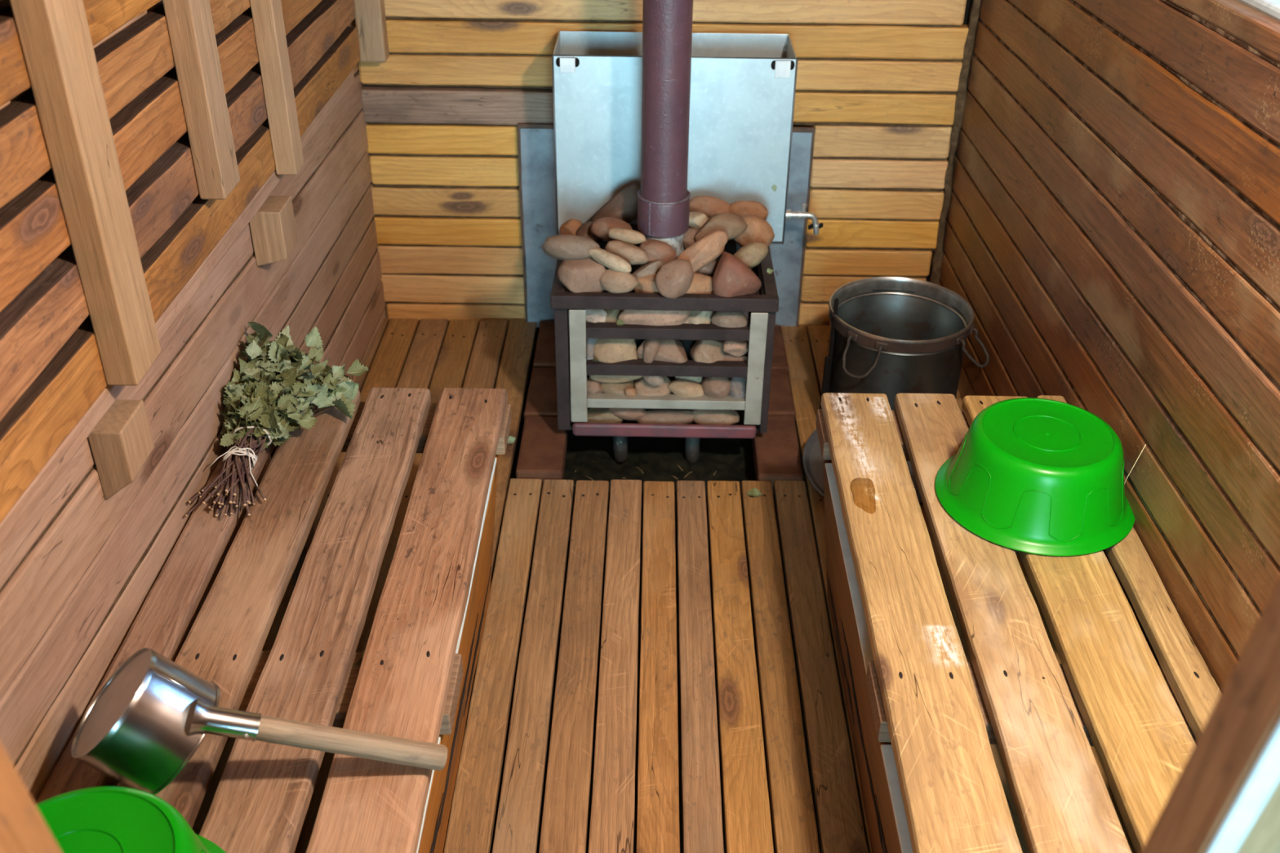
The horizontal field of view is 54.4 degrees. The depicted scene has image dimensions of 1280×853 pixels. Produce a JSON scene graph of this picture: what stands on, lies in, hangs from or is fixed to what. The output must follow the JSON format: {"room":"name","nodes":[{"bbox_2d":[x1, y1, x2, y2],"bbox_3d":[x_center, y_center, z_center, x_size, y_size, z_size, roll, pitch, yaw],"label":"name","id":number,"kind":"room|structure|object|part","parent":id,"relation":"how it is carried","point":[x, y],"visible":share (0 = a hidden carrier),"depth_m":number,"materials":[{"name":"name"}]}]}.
{"room":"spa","nodes":[
{"label":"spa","id":0,"kind":"room"},
{"bbox_2d":[0,0,387,804],"bbox_3d":[-0.933,-0.002,1.483,0.113,2.942,5.080,1,32,0],"label":"wall","id":1,"kind":"structure","parent":0,"point":[77,575],"depth_m":2.29,"materials":[{"name":"brown wood"}]},
{"bbox_2d":[88,399,154,500],"bbox_3d":[-0.847,0.039,2.044,0.055,0.134,0.103,1,32,0],"label":"wooden block","id":2,"kind":"object","parent":1,"relation":"attached to","point":[121,443],"visible":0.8,"depth_m":2.01,"materials":[{"name":"brown wood"}]},
{"bbox_2d":[0,0,359,554],"bbox_3d":[-0.818,-0.626,2.106,0.092,0.934,2.963,1,32,0],"label":"slatted panel","id":3,"kind":"object","parent":1,"relation":"attached to","point":[116,209],"visible":1,"depth_m":1.92,"materials":[{"name":"orange wood"}]},
{"bbox_2d":[249,195,297,266],"bbox_3d":[-0.825,-0.441,2.807,0.072,0.131,0.100,1,32,0],"label":"wooden block","id":4,"kind":"object","parent":1,"relation":"attached to","point":[273,227],"visible":0.8,"depth_m":2.77,"materials":[{"name":"brown wood"}]},
{"bbox_2d":[443,340,857,852],"bbox_3d":[-0.002,1.077,2.121,2.000,0.110,5.130,1,32,0],"label":"ground","id":5,"kind":"structure","parent":0,"point":[588,458],"depth_m":3.60,"materials":[{"name":"soil"}]},
{"bbox_2d":[550,0,778,463],"bbox_3d":[0.074,-1.002,3.132,0.600,2.420,0.486,1,32,0],"label":"stove","id":6,"kind":"object","parent":5,"relation":"on","point":[664,196],"visible":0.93,"depth_m":3.34,"materials":[{"name":"brown metal"}]},
{"bbox_3d":[-0.213,-0.459,3.476,0.034,0.026,0.422,1,32,0],"label":"rail","id":7,"kind":"part","parent":6,"relation":"part of","materials":[{"name":"brown metal"}]},
{"bbox_2d":[559,218,582,235],"bbox_3d":[-0.189,-0.562,3.523,0.075,0.055,0.054,13,34,19],"label":"stone","id":8,"kind":"object","parent":6,"relation":"in","point":[570,227],"visible":0.73,"depth_m":3.50,"materials":[{"name":"orange stone"}]},
{"bbox_2d":[557,257,606,293],"bbox_3d":[-0.151,-0.408,3.319,0.140,0.112,0.112,-7,33,-12],"label":"stone","id":9,"kind":"object","parent":6,"relation":"in","point":[577,276],"visible":0.7,"depth_m":3.27,"materials":[{"name":"beige stone"}]},
{"bbox_2d":[542,234,599,260],"bbox_3d":[-0.182,-0.472,3.292,0.155,0.076,0.083,0,32,-2],"label":"stone","id":10,"kind":"object","parent":9,"relation":"on","point":[563,247],"visible":0.91,"depth_m":3.26,"materials":[{"name":"brown stone"}]},
{"bbox_2d":[575,222,603,244],"bbox_3d":[-0.143,-0.540,3.506,0.077,0.076,0.072,-3,33,-5],"label":"stone","id":11,"kind":"object","parent":6,"relation":"in","point":[584,230],"visible":0.44,"depth_m":3.48,"materials":[{"name":"brown stone"}]},
{"bbox_2d":[586,337,597,361],"bbox_3d":[-0.132,-0.215,3.443,0.047,0.098,0.088,-4,33,-7],"label":"stone","id":12,"kind":"object","parent":6,"relation":"in","point":[590,343],"visible":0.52,"depth_m":3.41,"materials":[{"name":"grey stone"}]},
{"bbox_2d":[586,377,603,396],"bbox_3d":[-0.130,-0.108,3.495,0.061,0.064,0.074,-7,33,-12],"label":"stone","id":13,"kind":"object","parent":6,"relation":"in","point":[593,387],"visible":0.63,"depth_m":3.46,"materials":[{"name":"beige stone"}]},
{"bbox_2d":[584,407,622,423],"bbox_3d":[-0.105,-0.028,3.552,0.132,0.060,0.057,2,32,2],"label":"stone","id":14,"kind":"object","parent":6,"relation":"on","point":[595,415],"visible":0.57,"depth_m":3.53,"materials":[{"name":"beige stone"}]},
{"bbox_2d":[590,217,631,240],"bbox_3d":[-0.078,-0.545,3.446,0.119,0.067,0.072,3,32,3],"label":"stone","id":15,"kind":"object","parent":6,"relation":"in","point":[601,227],"visible":0.7,"depth_m":3.42,"materials":[{"name":"brown stone"}]},
{"bbox_2d":[591,182,640,223],"bbox_3d":[-0.061,-0.621,3.562,0.167,0.135,0.081,-14,35,-21],"label":"stone","id":16,"kind":"object","parent":6,"relation":"in","point":[623,206],"visible":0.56,"depth_m":3.53,"materials":[{"name":"brown stone"}]},
{"bbox_2d":[599,268,638,293],"bbox_3d":[-0.058,-0.385,3.291,0.106,0.068,0.068,5,33,8],"label":"stone","id":17,"kind":"object","parent":6,"relation":"in","point":[611,281],"visible":0.94,"depth_m":3.27,"materials":[{"name":"beige stone"}]},
{"bbox_2d":[589,248,631,272],"bbox_3d":[-0.079,-0.435,3.265,0.118,0.062,0.045,9,33,13],"label":"stone","id":18,"kind":"object","parent":17,"relation":"on","point":[611,260],"visible":1,"depth_m":3.25,"materials":[{"name":"beige stone"}]},
{"bbox_2d":[616,318,625,325],"bbox_3d":[-0.051,-0.278,3.331,0.024,0.014,0.018,1,32,0],"label":"fallen leaf","id":19,"kind":"object","parent":6,"relation":"on","point":[620,322],"visible":1,"depth_m":3.33,"materials":[{"name":"green plant"}]},
{"bbox_3d":[0.072,-0.577,3.667,0.598,0.026,0.036,1,32,0],"label":"rail","id":20,"kind":"part","parent":6,"relation":"part of","materials":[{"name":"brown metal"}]},
{"bbox_2d":[608,408,646,420],"bbox_3d":[-0.035,-0.041,3.526,0.109,0.048,0.048,6,33,8],"label":"stone","id":21,"kind":"object","parent":6,"relation":"in","point":[628,414],"visible":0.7,"depth_m":3.51,"materials":[{"name":"beige stone"}]},
{"bbox_2d":[601,380,634,394],"bbox_3d":[-0.063,-0.110,3.502,0.099,0.082,0.076,10,33,14],"label":"stone","id":22,"kind":"object","parent":21,"relation":"on","point":[608,388],"visible":0.44,"depth_m":3.47,"materials":[{"name":"beige stone"}]},
{"bbox_2d":[589,375,642,382],"bbox_3d":[-0.066,-0.142,3.462,0.151,0.044,0.046,-2,32,-4],"label":"stone","id":23,"kind":"object","parent":22,"relation":"on","point":[604,379],"visible":0.41,"depth_m":3.45,"materials":[{"name":"beige stone"}]},
{"bbox_2d":[593,338,637,363],"bbox_3d":[-0.068,-0.204,3.433,0.123,0.101,0.090,-1,32,-3],"label":"stone","id":24,"kind":"object","parent":23,"relation":"on","point":[605,350],"visible":0.73,"depth_m":3.40,"materials":[{"name":"beige stone"}]},
{"bbox_2d":[604,309,624,322],"bbox_3d":[-0.080,-0.293,3.403,0.089,0.080,0.076,-26,41,-35],"label":"stone","id":25,"kind":"object","parent":24,"relation":"on","point":[612,315],"visible":0.27,"depth_m":3.37,"materials":[{"name":"grey stone"}]},
{"bbox_2d":[585,309,607,322],"bbox_3d":[-0.121,-0.300,3.380,0.071,0.068,0.063,20,37,28],"label":"stone","id":26,"kind":"object","parent":25,"relation":"on","point":[592,315],"visible":0.57,"depth_m":3.35,"materials":[{"name":"grey stone"}]},
{"bbox_2d":[623,386,636,396],"bbox_3d":[-0.027,-0.095,3.468,0.035,0.031,0.031,16,35,22],"label":"stone","id":27,"kind":"object","parent":6,"relation":"in","point":[629,391],"visible":1,"depth_m":3.46,"materials":[{"name":"stone"}]},
{"bbox_2d":[617,309,691,325],"bbox_3d":[0.039,-0.301,3.354,0.196,0.084,0.059,2,32,2],"label":"stone","id":28,"kind":"object","parent":6,"relation":"in","point":[651,317],"visible":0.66,"depth_m":3.33,"materials":[{"name":"beige stone"}]},
{"bbox_2d":[633,272,713,293],"bbox_3d":[0.095,-0.374,3.337,0.245,0.086,0.088,2,32,3],"label":"stone","id":29,"kind":"object","parent":28,"relation":"on","point":[701,283],"visible":0.43,"depth_m":3.30,"materials":[{"name":"beige stone"}]},
{"bbox_2d":[632,259,666,277],"bbox_3d":[0.027,-0.422,3.335,0.121,0.058,0.051,-9,34,-14],"label":"stone","id":30,"kind":"object","parent":29,"relation":"on","point":[653,267],"visible":0.59,"depth_m":3.31,"materials":[{"name":"brown stone"}]},
{"bbox_2d":[604,240,648,264],"bbox_3d":[-0.035,-0.465,3.329,0.118,0.065,0.065,10,33,14],"label":"stone","id":31,"kind":"object","parent":30,"relation":"on","point":[632,254],"visible":0.84,"depth_m":3.30,"materials":[{"name":"brown stone"}]},
{"bbox_2d":[608,227,645,244],"bbox_3d":[-0.034,-0.512,3.346,0.102,0.046,0.045,5,33,6],"label":"stone","id":32,"kind":"object","parent":31,"relation":"on","point":[623,234],"visible":0.97,"depth_m":3.33,"materials":[{"name":"beige stone"}]},
{"bbox_2d":[639,239,676,262],"bbox_3d":[0.046,-0.468,3.352,0.106,0.070,0.066,11,34,16],"label":"stone","id":33,"kind":"object","parent":30,"relation":"on","point":[656,250],"visible":0.77,"depth_m":3.32,"materials":[{"name":"brown stone"}]},
{"bbox_2d":[676,230,728,272],"bbox_3d":[0.167,-0.469,3.329,0.147,0.109,0.067,-8,33,-14],"label":"stone","id":34,"kind":"object","parent":29,"relation":"on","point":[710,246],"visible":0.82,"depth_m":3.30,"materials":[{"name":"brown stone"}]},
{"bbox_2d":[636,339,688,363],"bbox_3d":[0.066,-0.204,3.439,0.143,0.101,0.085,6,33,8],"label":"stone","id":35,"kind":"object","parent":6,"relation":"in","point":[669,350],"visible":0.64,"depth_m":3.40,"materials":[{"name":"beige stone"}]},
{"bbox_2d":[642,339,660,363],"bbox_3d":[0.032,-0.216,3.410,0.047,0.084,0.073,7,33,11],"label":"stone","id":36,"kind":"object","parent":35,"relation":"on","point":[651,348],"visible":0.8,"depth_m":3.38,"materials":[{"name":"beige stone"}]},
{"bbox_2d":[635,408,693,424],"bbox_3d":[0.074,-0.025,3.541,0.180,0.061,0.062,0,32,-1],"label":"stone","id":37,"kind":"object","parent":6,"relation":"on","point":[670,416],"visible":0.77,"depth_m":3.52,"materials":[{"name":"beige stone"}]},
{"bbox_2d":[633,376,671,395],"bbox_3d":[0.035,-0.108,3.501,0.108,0.082,0.084,-1,32,-3],"label":"stone","id":38,"kind":"object","parent":37,"relation":"on","point":[642,387],"visible":0.55,"depth_m":3.47,"materials":[{"name":"beige stone"}]},
{"bbox_2d":[642,375,663,386],"bbox_3d":[0.037,-0.137,3.447,0.058,0.049,0.050,-5,33,-9],"label":"stone","id":39,"kind":"object","parent":38,"relation":"on","point":[652,380],"visible":0.58,"depth_m":3.43,"materials":[{"name":"beige stone"}]},
{"bbox_3d":[0.065,-0.329,3.288,0.600,0.038,0.029,1,32,0],"label":"rail","id":40,"kind":"part","parent":6,"relation":"part of","materials":[{"name":"brown metal"}]},
{"bbox_2d":[655,258,693,298],"bbox_3d":[0.089,-0.389,3.275,0.102,0.100,0.086,-24,40,-34],"label":"stone","id":41,"kind":"object","parent":6,"relation":"in","point":[674,277],"visible":1,"depth_m":3.25,"materials":[{"name":"beige stone"}]},
{"bbox_2d":[667,378,704,396],"bbox_3d":[0.130,-0.102,3.484,0.108,0.063,0.058,5,33,7],"label":"stone","id":42,"kind":"object","parent":6,"relation":"in","point":[679,387],"visible":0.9,"depth_m":3.46,"materials":[{"name":"beige stone"}]},
{"bbox_2d":[675,376,702,383],"bbox_3d":[0.138,-0.135,3.500,0.076,0.044,0.046,8,33,12],"label":"stone","id":43,"kind":"object","parent":42,"relation":"on","point":[698,380],"visible":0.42,"depth_m":3.48,"materials":[{"name":"grey stone"}]},
{"bbox_2d":[682,227,698,249],"bbox_3d":[0.141,-0.515,3.424,0.062,0.064,0.064,-6,33,-10],"label":"stone","id":44,"kind":"object","parent":6,"relation":"in","point":[688,238],"visible":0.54,"depth_m":3.40,"materials":[{"name":"brown stone"}]},
{"bbox_2d":[694,213,747,241],"bbox_3d":[0.218,-0.540,3.399,0.147,0.094,0.085,-3,33,-6],"label":"stone","id":45,"kind":"object","parent":44,"relation":"on","point":[734,225],"visible":0.74,"depth_m":3.37,"materials":[{"name":"beige stone"}]},
{"bbox_2d":[688,211,708,230],"bbox_3d":[0.155,-0.569,3.450,0.069,0.046,0.053,13,34,19],"label":"stone","id":46,"kind":"object","parent":6,"relation":"in","point":[697,220],"visible":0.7,"depth_m":3.43,"materials":[{"name":"beige stone"}]},
{"bbox_2d":[695,258,719,276],"bbox_3d":[0.182,-0.431,3.371,0.093,0.052,0.052,-4,33,-7],"label":"stone","id":47,"kind":"object","parent":6,"relation":"in","point":[709,269],"visible":0.28,"depth_m":3.35,"materials":[{"name":"brown stone"}]},
{"bbox_2d":[689,340,725,363],"bbox_3d":[0.190,-0.211,3.434,0.100,0.105,0.093,-4,33,-8],"label":"stone","id":48,"kind":"object","parent":6,"relation":"in","point":[702,351],"visible":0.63,"depth_m":3.40,"materials":[{"name":"beige stone"}]},
{"bbox_2d":[688,311,713,324],"bbox_3d":[0.161,-0.291,3.382,0.068,0.078,0.071,18,36,25],"label":"stone","id":49,"kind":"object","parent":48,"relation":"on","point":[695,317],"visible":0.42,"depth_m":3.36,"materials":[{"name":"grey stone"}]},
{"bbox_2d":[689,195,729,219],"bbox_3d":[0.199,-0.622,3.557,0.134,0.075,0.075,4,33,5],"label":"stone","id":50,"kind":"object","parent":6,"relation":"in","point":[710,206],"visible":0.6,"depth_m":3.53,"materials":[{"name":"orange stone"}]},
{"bbox_2d":[692,408,739,425],"bbox_3d":[0.214,-0.026,3.541,0.139,0.067,0.065,-1,32,-2],"label":"stone","id":51,"kind":"object","parent":6,"relation":"on","point":[701,416],"visible":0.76,"depth_m":3.52,"materials":[{"name":"beige stone"}]},
{"bbox_2d":[701,377,730,398],"bbox_3d":[0.211,-0.113,3.482,0.085,0.091,0.088,4,33,5],"label":"stone","id":52,"kind":"object","parent":51,"relation":"on","point":[713,387],"visible":0.66,"depth_m":3.45,"materials":[{"name":"beige stone"}]},
{"bbox_2d":[728,377,746,398],"bbox_3d":[0.272,-0.112,3.487,0.055,0.089,0.088,4,32,5],"label":"stone","id":53,"kind":"object","parent":6,"relation":"in","point":[738,384],"visible":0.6,"depth_m":3.46,"materials":[{"name":"grey stone"}]},
{"bbox_2d":[723,352,747,364],"bbox_3d":[0.253,-0.180,3.445,0.094,0.052,0.051,1,32,0],"label":"stone","id":54,"kind":"object","parent":53,"relation":"on","point":[727,357],"visible":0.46,"depth_m":3.42,"materials":[{"name":"beige stone"}]},
{"bbox_2d":[722,340,748,356],"bbox_3d":[0.261,-0.217,3.405,0.070,0.055,0.053,3,32,3],"label":"stone","id":55,"kind":"object","parent":54,"relation":"on","point":[735,348],"visible":0.9,"depth_m":3.38,"materials":[{"name":"beige stone"}]},
{"bbox_2d":[711,311,747,327],"bbox_3d":[0.241,-0.287,3.360,0.100,0.063,0.063,5,33,7],"label":"stone","id":56,"kind":"object","parent":55,"relation":"on","point":[721,318],"visible":0.77,"depth_m":3.33,"materials":[{"name":"beige stone"}]},
{"bbox_2d":[712,251,760,297],"bbox_3d":[0.257,-0.392,3.293,0.124,0.135,0.114,14,35,20],"label":"stone","id":57,"kind":"object","parent":56,"relation":"on","point":[731,277],"visible":0.94,"depth_m":3.25,"materials":[{"name":"stone"}]},
{"bbox_2d":[728,200,768,220],"bbox_3d":[0.307,-0.612,3.551,0.117,0.066,0.068,4,33,6],"label":"stone","id":58,"kind":"object","parent":6,"relation":"in","point":[741,208],"visible":0.64,"depth_m":3.53,"materials":[{"name":"orange stone"}]},
{"bbox_2d":[733,242,768,268],"bbox_3d":[0.296,-0.459,3.340,0.100,0.074,0.063,-5,33,-9],"label":"stone","id":59,"kind":"object","parent":6,"relation":"in","point":[751,254],"visible":0.74,"depth_m":3.31,"materials":[{"name":"beige stone"}]},
{"bbox_2d":[733,213,774,246],"bbox_3d":[0.313,-0.538,3.445,0.112,0.100,0.097,22,38,30],"label":"stone","id":60,"kind":"object","parent":6,"relation":"in","point":[758,229],"visible":0.63,"depth_m":3.41,"materials":[{"name":"orange stone"}]},
{"bbox_3d":[0.351,-0.451,3.472,0.033,0.026,0.422,1,32,0],"label":"rail","id":61,"kind":"part","parent":6,"relation":"part of","materials":[{"name":"brown metal"}]},
{"bbox_2d":[767,268,773,274],"bbox_3d":[0.357,-0.425,3.395,0.021,0.017,0.012,-9,34,-15],"label":"fallen leaf","id":62,"kind":"object","parent":6,"relation":"on","point":[769,270],"visible":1,"depth_m":3.40,"materials":[{"name":"green plant"}]},
{"bbox_2d":[551,31,823,244],"bbox_3d":[0.154,-0.629,3.819,0.802,1.078,0.261,1,32,0],"label":"water tank","id":63,"kind":"object","parent":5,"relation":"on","point":[743,86],"visible":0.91,"depth_m":3.56,"materials":[{"name":"silver metal"}]},
{"bbox_2d":[771,184,776,191],"bbox_3d":[0.390,-0.693,3.623,0.017,0.020,0.006,4,32,5],"label":"fallen leaf","id":64,"kind":"object","parent":63,"relation":"attached to","point":[774,187],"visible":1,"depth_m":3.62,"materials":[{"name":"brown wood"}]},
{"bbox_2d":[785,203,823,235],"bbox_3d":[0.492,-0.627,3.762,0.126,0.097,0.033,1,32,0],"label":"tap","id":65,"kind":"object","parent":63,"relation":"on","point":[815,225],"depth_m":3.75,"materials":[{"name":"metal"}]},
{"bbox_2d":[191,317,1135,852],"bbox_3d":[-0.005,1.018,2.048,1.961,0.035,5.070,1,32,0],"label":"floor","id":66,"kind":"structure","parent":0,"point":[434,355],"depth_m":2.81,"materials":[{"name":"brown wood"}]},
{"bbox_2d":[0,742,62,852],"bbox_3d":[-0.475,0.351,0.922,0.094,2.298,0.394,1,32,0],"label":"door frame","id":67,"kind":"structure","parent":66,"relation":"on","point":[23,828],"depth_m":0.86,"materials":[{"name":"orange wood"}]},
{"bbox_2d":[35,387,511,852],"bbox_3d":[-0.595,0.553,2.274,0.572,0.501,1.632,1,32,0],"label":"slatted bench","id":68,"kind":"object","parent":66,"relation":"on","point":[413,680],"visible":0.81,"depth_m":2.18,"materials":[{"name":"brown wood"}]},
{"bbox_2d":[35,786,226,852],"bbox_3d":[-0.701,0.609,1.570,0.385,0.156,0.385,-10,34,-16],"label":"plastic basin","id":69,"kind":"object","parent":68,"relation":"on","point":[104,819],"visible":0.9,"depth_m":1.59,"materials":[{"name":"green plastic"}]},
{"bbox_2d":[71,647,447,795],"bbox_3d":[-0.553,0.430,1.806,0.532,0.210,0.188,1,32,0],"label":"ladle","id":70,"kind":"object","parent":68,"relation":"on","point":[150,717],"visible":0.98,"depth_m":1.76,"materials":[{"name":"metal"}]},
{"bbox_2d":[71,647,220,795],"bbox_3d":[-0.714,0.426,1.806,0.209,0.207,0.188,1,32,0],"label":"cup","id":71,"kind":"object","parent":70,"relation":"on","point":[150,717],"depth_m":1.75,"materials":[{"name":"metal"}]},
{"bbox_2d":[188,697,261,742],"bbox_3d":[-0.593,0.422,1.773,0.102,0.076,0.059,1,32,0],"label":"socket","id":72,"kind":"object","parent":70,"relation":"attached to","point":[205,716],"depth_m":1.76,"materials":[{"name":"metal"}]},
{"bbox_3d":[-0.429,0.464,1.827,0.286,0.133,0.038,-3,33,-6],"label":"wooden handle","id":73,"kind":"part","parent":70,"relation":"part of","materials":[{"name":"beige wood"}]},
{"bbox_2d":[185,321,368,517],"bbox_3d":[-0.734,-0.040,2.563,0.266,0.189,0.554,1,32,0],"label":"whisk","id":74,"kind":"object","parent":68,"relation":"on","point":[273,392],"visible":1,"depth_m":2.59,"materials":[{"name":"green plant"}]},
{"bbox_3d":[-0.800,0.205,2.902,0.046,0.412,0.080,1,32,0],"label":"leg","id":75,"kind":"part","parent":68,"relation":"part of","materials":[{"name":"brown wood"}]},
{"bbox_2d":[351,649,364,666],"bbox_3d":[-0.476,0.398,2.119,0.015,0.028,0.033,16,35,22],"label":"fallen leaf","id":76,"kind":"object","parent":68,"relation":"on","point":[359,662],"visible":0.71,"depth_m":2.12,"materials":[{"name":"brown plant"}]},
{"bbox_2d":[506,435,515,444],"bbox_3d":[-0.368,0.041,3.526,0.027,0.025,0.025,7,33,10],"label":"fallen leaf","id":77,"kind":"object","parent":66,"relation":"on","point":[511,440],"visible":0.83,"depth_m":3.53,"materials":[{"name":"green plant"}]},
{"bbox_2d":[524,367,557,421],"bbox_3d":[-0.275,-0.085,3.781,0.127,0.067,0.280,1,32,1],"label":"brick","id":78,"kind":"object","parent":66,"relation":"on","point":[541,399],"visible":0.46,"depth_m":3.74,"materials":[{"name":"brown brick"}]},
{"bbox_2d":[515,416,568,488],"bbox_3d":[-0.275,0.072,3.531,0.126,0.066,0.290,1,32,0],"label":"brick","id":79,"kind":"object","parent":66,"relation":"on","point":[543,447],"visible":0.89,"depth_m":3.48,"materials":[{"name":"red brick"}]},
{"bbox_2d":[533,321,555,368],"bbox_3d":[-0.271,-0.246,4.033,0.127,0.065,0.292,1,32,0],"label":"brick","id":80,"kind":"object","parent":66,"relation":"on","point":[544,354],"visible":0.34,"depth_m":3.99,"materials":[{"name":"brown brick"}]},
{"bbox_2d":[747,487,761,497],"bbox_3d":[0.305,0.177,3.332,0.036,0.015,0.034,25,40,33],"label":"fallen leaf","id":81,"kind":"object","parent":66,"relation":"on","point":[755,492],"visible":1,"depth_m":3.34,"materials":[{"name":"green plant"}]},
{"bbox_2d":[743,324,788,373],"bbox_3d":[0.403,-0.235,4.038,0.131,0.067,0.296,1,32,0],"label":"brick","id":82,"kind":"object","parent":66,"relation":"on","point":[780,362],"visible":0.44,"depth_m":3.98,"materials":[{"name":"brown brick"}]},
{"bbox_2d":[751,416,804,493],"bbox_3d":[0.388,0.078,3.543,0.125,0.068,0.312,1,32,0],"label":"brick","id":83,"kind":"object","parent":66,"relation":"on","point":[775,451],"visible":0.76,"depth_m":3.50,"materials":[{"name":"red brick"}]},
{"bbox_2d":[768,370,795,421],"bbox_3d":[0.396,-0.083,3.793,0.129,0.067,0.259,1,32,0],"label":"brick","id":84,"kind":"object","parent":66,"relation":"on","point":[780,401],"visible":0.35,"depth_m":3.74,"materials":[{"name":"brown brick"}]},
{"bbox_2d":[819,297,838,408],"bbox_3d":[0.536,-0.181,3.545,0.017,0.400,0.032,18,36,25],"label":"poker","id":85,"kind":"object","parent":66,"relation":"on","point":[828,359],"visible":0.59,"depth_m":3.54,"materials":[{"name":"black metal"}]},
{"bbox_2d":[803,429,920,500],"bbox_3d":[0.614,0.100,3.359,0.348,0.115,0.334,1,32,0],"label":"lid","id":86,"kind":"object","parent":66,"relation":"on","point":[813,462],"visible":0.13,"depth_m":3.35,"materials":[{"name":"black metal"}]},
{"bbox_2d":[827,276,989,410],"bbox_3d":[0.739,-0.187,3.597,0.417,0.351,0.407,-4,33,-7],"label":"bucket","id":87,"kind":"object","parent":66,"relation":"on","point":[894,335],"visible":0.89,"depth_m":3.51,"materials":[{"name":"metal"}]},
{"bbox_3d":[0.598,-0.185,3.384,0.103,0.092,0.068,22,38,30],"label":"wire handle","id":88,"kind":"part","parent":87,"relation":"part of","materials":[{"name":"grey metal"}]},
{"bbox_3d":[0.924,-0.212,3.421,0.077,0.080,0.095,22,38,29],"label":"wire handle","id":89,"kind":"part","parent":87,"relation":"part of","materials":[{"name":"grey metal"}]},
{"bbox_2d":[816,392,1221,852],"bbox_3d":[0.671,0.570,2.268,0.559,0.501,1.641,1,32,0],"label":"slatted bench","id":90,"kind":"object","parent":66,"relation":"on","point":[925,720],"visible":0.84,"depth_m":2.10,"materials":[{"name":"brown wood"}]},
{"bbox_2d":[934,397,1134,556],"bbox_3d":[0.784,0.076,2.438,0.385,0.156,0.385,-6,33,-11],"label":"plastic basin","id":91,"kind":"object","parent":90,"relation":"on","point":[1029,475],"visible":1,"depth_m":2.35,"materials":[{"name":"green plastic"}]},
{"bbox_2d":[1140,576,1279,852],"bbox_3d":[0.427,0.362,0.921,0.134,2.298,0.417,1,32,0],"label":"door frame","id":92,"kind":"structure","parent":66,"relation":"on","point":[1225,797],"depth_m":0.77,"materials":[{"name":"brown wood"}]},
{"bbox_2d":[353,0,981,340],"bbox_3d":[0.072,-1.417,3.573,2.050,2.750,0.125,1,32,0],"label":"wall","id":93,"kind":"structure","parent":0,"point":[882,84],"depth_m":3.82,"materials":[{"name":"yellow wood"}]},
{"bbox_2d":[353,0,389,62],"bbox_3d":[-0.779,-1.696,3.301,0.080,1.444,0.061,1,32,0],"label":"trim","id":94,"kind":"structure","parent":93,"relation":"attached to","point":[370,15],"depth_m":3.62,"materials":[{"name":"brown wood"}]},
{"bbox_2d":[517,123,557,327],"bbox_3d":[-0.324,-0.633,3.991,0.114,0.700,0.016,1,32,0],"label":"steel plate","id":95,"kind":"object","parent":93,"relation":"attached to","point":[536,165],"depth_m":3.96,"materials":[{"name":"grey metal"}]},
{"bbox_2d":[768,217,808,326],"bbox_3d":[0.474,-0.503,4.060,0.117,0.386,0.016,1,32,0],"label":"steel plate","id":96,"kind":"object","parent":93,"relation":"attached to","point":[788,259],"depth_m":4.05,"materials":[{"name":"grey metal"}]},
{"bbox_2d":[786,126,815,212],"bbox_3d":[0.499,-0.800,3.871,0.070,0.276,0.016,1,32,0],"label":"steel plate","id":97,"kind":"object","parent":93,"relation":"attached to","point":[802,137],"depth_m":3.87,"materials":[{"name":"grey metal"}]},
{"bbox_2d":[938,0,1279,691],"bbox_3d":[1.009,0.021,1.464,0.113,2.919,5.080,1,32,0],"label":"wall","id":98,"kind":"structure","parent":0,"point":[1111,241],"depth_m":2.35,"materials":[{"name":"brown wood"}]},
{"bbox_2d":[1124,444,1146,484],"bbox_3d":[0.946,0.095,2.405,0.028,0.158,0.011,14,35,19],"label":"stalk","id":99,"kind":"object","parent":98,"relation":"attached to","point":[1145,444],"visible":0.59,"depth_m":2.39,"materials":[{"name":"beige plant"}]},
{"bbox_3d":[1.042,-0.847,1.873,0.131,0.575,1.100,1,32,0],"label":"window","id":100,"kind":"structure","parent":98,"relation":"in","visible":0},
{"bbox_2d":[1236,0,1279,21],"bbox_3d":[1.033,-0.775,2.182,0.051,0.046,0.574,1,32,0],"label":"batten","id":101,"kind":"object","parent":100,"relation":"on","point":[1271,8],"visible":1,"depth_m":2.00,"materials":[{"name":"white wood"}]}
]}

